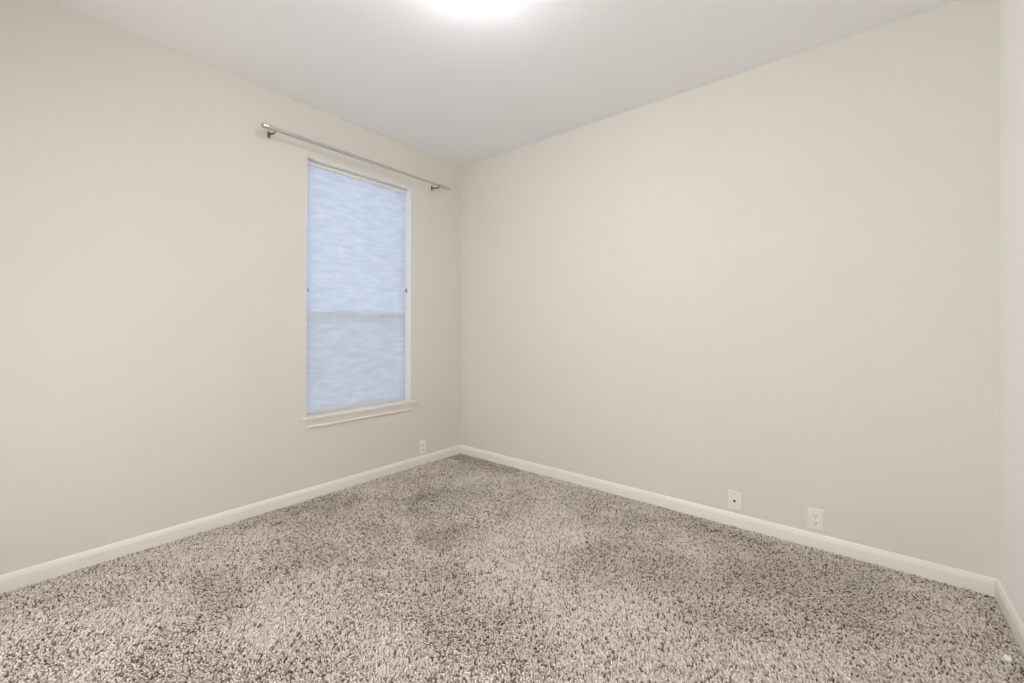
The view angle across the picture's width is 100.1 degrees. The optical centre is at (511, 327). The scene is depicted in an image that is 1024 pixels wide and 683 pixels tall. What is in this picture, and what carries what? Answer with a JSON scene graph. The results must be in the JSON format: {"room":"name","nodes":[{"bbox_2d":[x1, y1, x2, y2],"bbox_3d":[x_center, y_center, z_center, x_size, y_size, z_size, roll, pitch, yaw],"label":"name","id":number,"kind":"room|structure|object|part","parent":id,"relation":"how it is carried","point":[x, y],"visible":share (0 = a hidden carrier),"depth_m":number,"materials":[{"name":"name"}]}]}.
{"room":"empty bedroom","nodes":[
{"label":"empty bedroom","id":0,"kind":"room"},
{"bbox_2d":[0,0,461,574],"bbox_3d":[-1.650,-0.172,2.819,0.165,2.743,3.465,0,0,39],"label":"wall","id":1,"kind":"structure","parent":0,"point":[153,232],"depth_m":2.35,"materials":[{"name":"beige paint"}]},
{"bbox_2d":[0,444,460,593],"bbox_3d":[-1.533,1.156,2.823,0.014,0.088,3.300,0,0,39],"label":"baseboard","id":2,"kind":"structure","parent":1,"relation":"attached to","point":[11,581],"depth_m":2.44,"materials":[{"name":"white wood"}]},
{"bbox_2d":[261,122,449,190],"bbox_3d":[-1.088,-1.245,3.279,0.118,0.048,1.548,0,0,39],"label":"curtain rod","id":3,"kind":"object","parent":1,"relation":"attached to","point":[274,129],"visible":1,"depth_m":3.04,"materials":[{"name":"silver metal"}]},
{"bbox_2d":[301,156,417,428],"bbox_3d":[-1.185,-0.241,3.358,0.201,1.888,0.969,0,0,39],"label":"window","id":4,"kind":"structure","parent":1,"relation":"in","point":[357,413],"depth_m":3.49,"materials":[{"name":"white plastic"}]},
{"bbox_2d":[306,160,406,414],"bbox_3d":[-1.195,-0.279,3.351,0.036,1.798,0.873,0,0,39],"label":"cellular shade","id":5,"kind":"object","parent":4,"relation":"attached to","point":[356,224],"visible":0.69,"depth_m":3.32,"materials":[{"name":"white fabric"}]},
{"bbox_3d":[-1.200,0.614,3.350,0.021,0.012,0.867,0,0,39],"label":"rail","id":6,"kind":"part","parent":5,"relation":"part of","materials":[{"name":"white plastic"}]},
{"bbox_3d":[-1.158,0.630,3.331,0.124,0.017,0.969,0,0,39],"label":"sill","id":7,"kind":"part","parent":4,"relation":"part of","materials":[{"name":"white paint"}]},
{"bbox_2d":[419,440,425,454],"bbox_3d":[-0.780,1.045,3.743,0.012,0.116,0.072,0,0,39],"label":"power outlet","id":8,"kind":"object","parent":1,"relation":"attached to","point":[422,444],"visible":1,"depth_m":3.74,"materials":[{"name":"white plastic"}]},
{"bbox_2d":[50,0,956,166],"bbox_3d":[-0.586,-1.604,1.264,3.780,0.120,4.865,0,0,39],"label":"ceiling","id":9,"kind":"structure","parent":0,"point":[460,83],"depth_m":2.35,"materials":[{"name":"white paint"}]},
{"bbox_2d":[461,0,998,578],"bbox_3d":[0.899,-0.162,3.077,3.780,2.743,0.165,0,0,39],"label":"wall","id":10,"kind":"structure","parent":0,"point":[775,284],"depth_m":2.45,"materials":[{"name":"beige paint"}]},
{"bbox_2d":[461,445,996,597],"bbox_3d":[0.837,1.166,3.004,3.450,0.088,0.014,0,0,39],"label":"baseboard","id":11,"kind":"structure","parent":10,"relation":"attached to","point":[983,584],"depth_m":2.45,"materials":[{"name":"white wood"}]},
{"bbox_2d":[728,490,741,511],"bbox_3d":[1.343,1.048,2.587,0.073,0.112,0.018,0,0,39],"label":"cable plate","id":12,"kind":"object","parent":10,"relation":"attached to","point":[734,498],"visible":1,"depth_m":2.58,"materials":[{"name":"white plastic"}]},
{"bbox_2d":[808,507,823,531],"bbox_3d":[1.655,1.046,2.336,0.072,0.116,0.012,0,0,39],"label":"power outlet","id":13,"kind":"object","parent":10,"relation":"attached to","point":[815,516],"visible":1,"depth_m":2.33,"materials":[{"name":"white plastic"}]},
{"bbox_2d":[812,520,818,525],"bbox_3d":[1.652,1.065,2.332,0.034,0.028,0.003,0,0,39],"label":"receptacle","id":14,"kind":"object","parent":13,"relation":"attached to","point":[814,522],"depth_m":2.33,"materials":[{"name":"grey plastic"}]},
{"bbox_2d":[812,513,818,518],"bbox_3d":[1.652,1.026,2.332,0.034,0.028,0.003,0,0,39],"label":"receptacle","id":15,"kind":"object","parent":13,"relation":"attached to","point":[814,515],"depth_m":2.33,"materials":[{"name":"grey plastic"}]},
{"bbox_2d":[999,0,1023,624],"bbox_3d":[1.146,-0.168,0.527,0.165,2.743,3.465,0,0,39],"label":"wall","id":16,"kind":"structure","parent":0,"point":[1011,12],"depth_m":1.75,"materials":[{"name":"white paint"}]},
{"bbox_2d":[995,579,1023,655],"bbox_3d":[1.124,1.160,0.644,0.014,0.088,3.300,0,0,39],"label":"baseboard","id":17,"kind":"structure","parent":16,"relation":"attached to","point":[1012,618],"depth_m":1.72,"materials":[{"name":"white wood"}]},
{"bbox_2d":[1003,655,1023,665],"bbox_3d":[1.753,1.159,1.481,0.074,0.022,0.022,0,0,39],"label":"door stop","id":18,"kind":"object","parent":16,"relation":"attached to","point":[1005,658],"visible":1,"depth_m":1.49,"materials":[{"name":"silver metal"}]},
{"bbox_3d":[-0.597,1.259,1.256,3.780,0.120,4.865,0,0,39],"label":"floor","id":19,"kind":"structure","parent":0,"visible":0},
{"bbox_2d":[0,453,1023,682],"bbox_3d":[-0.207,1.191,1.731,3.421,0.019,3.277,0,0,39],"label":"carpet","id":20,"kind":"object","parent":19,"relation":"on","point":[458,568],"visible":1,"depth_m":1.86,"materials":[{"name":"beige carpet"}]}
]}

